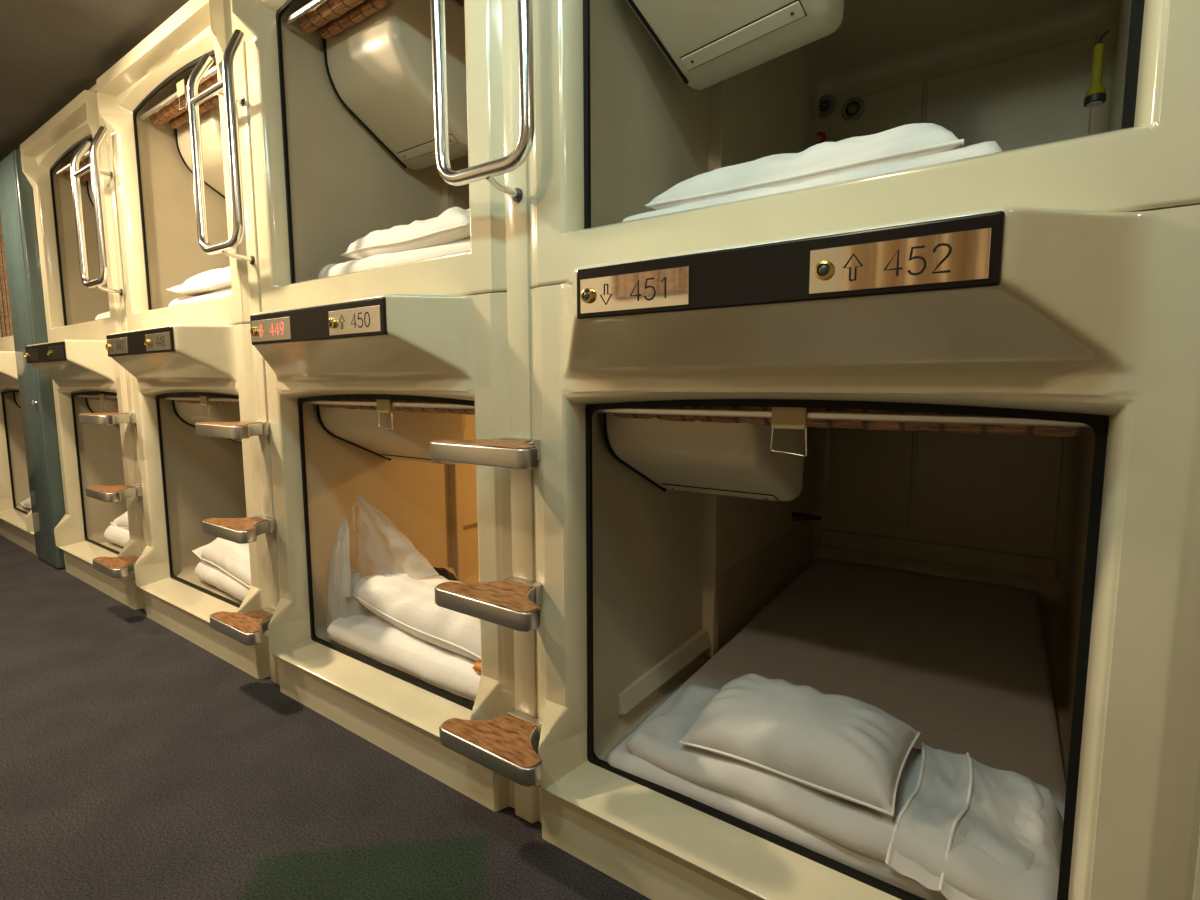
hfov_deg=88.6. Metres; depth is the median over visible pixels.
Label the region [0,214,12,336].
blind
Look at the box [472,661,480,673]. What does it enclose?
pouch
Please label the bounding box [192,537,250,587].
pillow
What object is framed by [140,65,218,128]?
rolled blind
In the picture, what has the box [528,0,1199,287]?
capsule
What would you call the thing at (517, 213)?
vertical post
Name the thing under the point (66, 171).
rolled blind
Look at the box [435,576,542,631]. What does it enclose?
step
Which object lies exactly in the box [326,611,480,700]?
quilt
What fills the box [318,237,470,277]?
quilt
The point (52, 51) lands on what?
ceiling
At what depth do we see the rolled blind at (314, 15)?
1.80 m
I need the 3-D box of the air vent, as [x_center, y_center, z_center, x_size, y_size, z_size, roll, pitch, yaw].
[0.931,-1.424,2.547,0.092,0.092,0.016,4,8,35]
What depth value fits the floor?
1.54 m
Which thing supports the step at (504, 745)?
attached to the vertical post at (517, 213)
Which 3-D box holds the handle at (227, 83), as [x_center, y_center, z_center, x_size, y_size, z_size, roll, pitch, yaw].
[-1.149,-0.911,1.896,0.269,0.651,0.102,4,8,35]
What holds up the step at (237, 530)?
attached to the vertical post at (240, 60)
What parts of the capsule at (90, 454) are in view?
number plate, number panel, number plate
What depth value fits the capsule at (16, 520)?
4.20 m
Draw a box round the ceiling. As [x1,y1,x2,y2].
[0,0,188,161]
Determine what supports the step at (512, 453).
attached to the vertical post at (517, 213)
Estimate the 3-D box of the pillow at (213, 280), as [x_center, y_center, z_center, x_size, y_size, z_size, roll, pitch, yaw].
[-1.432,-0.685,2.482,0.663,0.109,0.323,4,8,35]
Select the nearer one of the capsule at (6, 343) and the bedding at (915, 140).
the bedding at (915, 140)
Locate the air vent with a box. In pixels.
[818,94,835,118]
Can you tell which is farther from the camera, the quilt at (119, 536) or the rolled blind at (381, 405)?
the quilt at (119, 536)
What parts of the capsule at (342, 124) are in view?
panel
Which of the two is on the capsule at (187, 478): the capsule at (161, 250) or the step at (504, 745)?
the capsule at (161, 250)
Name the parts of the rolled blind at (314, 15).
rail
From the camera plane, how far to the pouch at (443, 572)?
2.15 m
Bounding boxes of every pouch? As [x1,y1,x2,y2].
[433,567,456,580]
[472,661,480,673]
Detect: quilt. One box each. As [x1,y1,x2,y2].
[95,311,109,319]
[104,525,129,546]
[168,287,231,305]
[194,560,249,600]
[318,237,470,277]
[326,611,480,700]
[622,141,1001,221]
[625,684,1062,899]
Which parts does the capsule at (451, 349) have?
number plate, number panel, number plate, panel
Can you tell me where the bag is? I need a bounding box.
[326,496,438,639]
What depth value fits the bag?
2.02 m
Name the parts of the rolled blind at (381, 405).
rail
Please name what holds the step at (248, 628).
attached to the vertical post at (240, 60)
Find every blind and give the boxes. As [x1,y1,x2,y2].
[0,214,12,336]
[56,151,90,180]
[77,394,117,410]
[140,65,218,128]
[163,396,238,417]
[285,0,395,38]
[306,399,474,429]
[596,407,1090,456]
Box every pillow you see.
[20,497,30,507]
[110,511,128,528]
[167,267,230,295]
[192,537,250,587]
[341,207,469,259]
[352,573,480,661]
[679,673,920,815]
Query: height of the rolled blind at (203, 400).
0.109 m
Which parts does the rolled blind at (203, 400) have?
rail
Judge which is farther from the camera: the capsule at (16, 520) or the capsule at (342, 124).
the capsule at (16, 520)
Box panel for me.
[0,149,65,568]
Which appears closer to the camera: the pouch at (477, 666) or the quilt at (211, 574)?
the pouch at (477, 666)
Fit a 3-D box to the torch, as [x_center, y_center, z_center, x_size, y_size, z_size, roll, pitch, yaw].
[1.458,-1.118,1.803,0.052,0.199,0.052,4,8,35]
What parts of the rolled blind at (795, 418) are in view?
rail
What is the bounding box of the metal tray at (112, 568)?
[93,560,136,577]
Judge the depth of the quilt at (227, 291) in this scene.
2.42 m
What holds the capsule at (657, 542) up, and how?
on the floor
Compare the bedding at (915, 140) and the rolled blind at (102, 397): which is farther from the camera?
the rolled blind at (102, 397)
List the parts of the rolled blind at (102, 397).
rail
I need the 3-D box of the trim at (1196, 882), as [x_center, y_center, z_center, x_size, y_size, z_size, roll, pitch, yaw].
[0.787,-0.180,0.706,0.062,2.235,0.122,4,8,35]
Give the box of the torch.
[1083,30,1108,106]
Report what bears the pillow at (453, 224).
on the quilt at (380, 260)
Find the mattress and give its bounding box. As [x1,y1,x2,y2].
[608,559,1065,899]
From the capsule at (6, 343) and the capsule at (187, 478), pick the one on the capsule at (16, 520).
the capsule at (6, 343)
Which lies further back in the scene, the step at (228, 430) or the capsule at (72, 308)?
the capsule at (72, 308)
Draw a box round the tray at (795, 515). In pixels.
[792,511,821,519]
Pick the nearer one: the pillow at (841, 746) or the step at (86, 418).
the pillow at (841, 746)
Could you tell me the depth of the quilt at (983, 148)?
1.00 m
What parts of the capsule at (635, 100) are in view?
panel, panel, panel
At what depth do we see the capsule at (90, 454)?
3.27 m
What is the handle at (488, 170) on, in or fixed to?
attached to the vertical post at (517, 213)
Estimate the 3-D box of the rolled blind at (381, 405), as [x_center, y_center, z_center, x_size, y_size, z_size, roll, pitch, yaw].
[-0.582,-0.117,1.769,0.831,0.109,0.100,4,8,35]
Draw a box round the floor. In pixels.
[0,535,650,899]
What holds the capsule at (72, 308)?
on the capsule at (90, 454)
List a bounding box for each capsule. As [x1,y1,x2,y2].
[0,330,14,350]
[0,351,37,555]
[20,90,121,341]
[24,340,142,609]
[96,0,249,330]
[106,324,270,678]
[232,0,506,311]
[250,292,514,811]
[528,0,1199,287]
[530,205,1199,899]
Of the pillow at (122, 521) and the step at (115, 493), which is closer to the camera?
the step at (115, 493)
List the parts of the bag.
handle, handle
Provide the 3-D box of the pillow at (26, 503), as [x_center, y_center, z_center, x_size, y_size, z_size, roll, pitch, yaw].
[-3.696,0.328,4.224,0.584,0.137,0.322,4,8,35]
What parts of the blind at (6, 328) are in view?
binding cord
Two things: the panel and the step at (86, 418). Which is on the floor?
the panel
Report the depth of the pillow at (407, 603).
1.83 m
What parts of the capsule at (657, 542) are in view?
number plate, panel, number panel, panel, number plate, panel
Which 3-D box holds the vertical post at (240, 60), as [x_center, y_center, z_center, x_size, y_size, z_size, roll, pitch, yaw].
[-1.083,-0.317,2.037,0.062,2.235,0.122,4,8,35]
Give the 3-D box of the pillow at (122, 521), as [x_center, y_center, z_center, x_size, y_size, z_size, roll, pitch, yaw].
[-2.352,0.343,3.319,0.585,0.161,0.322,4,8,35]
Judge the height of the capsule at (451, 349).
1.216 m
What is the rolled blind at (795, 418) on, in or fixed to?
attached to the capsule at (657, 542)
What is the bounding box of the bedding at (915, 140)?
[645,123,963,209]
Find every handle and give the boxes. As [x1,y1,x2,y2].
[70,126,122,295]
[187,29,254,264]
[430,0,534,201]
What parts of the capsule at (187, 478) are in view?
number plate, number panel, number plate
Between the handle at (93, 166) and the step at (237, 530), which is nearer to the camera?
the step at (237, 530)
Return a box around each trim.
[18,66,194,152]
[104,123,146,610]
[1191,825,1199,899]
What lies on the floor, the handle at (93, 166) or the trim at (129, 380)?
the trim at (129, 380)
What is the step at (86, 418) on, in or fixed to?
attached to the trim at (129, 380)
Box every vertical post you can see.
[230,0,279,684]
[501,0,537,823]
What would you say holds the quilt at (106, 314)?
in the capsule at (72, 308)
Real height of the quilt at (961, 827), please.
0.142 m
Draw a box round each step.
[79,412,135,424]
[86,484,141,501]
[93,554,140,577]
[195,421,270,438]
[202,515,276,543]
[210,607,274,645]
[430,437,540,468]
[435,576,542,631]
[439,709,541,786]
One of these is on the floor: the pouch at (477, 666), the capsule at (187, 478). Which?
the capsule at (187, 478)
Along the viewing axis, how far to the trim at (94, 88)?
2.52 m
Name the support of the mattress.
in the capsule at (657, 542)

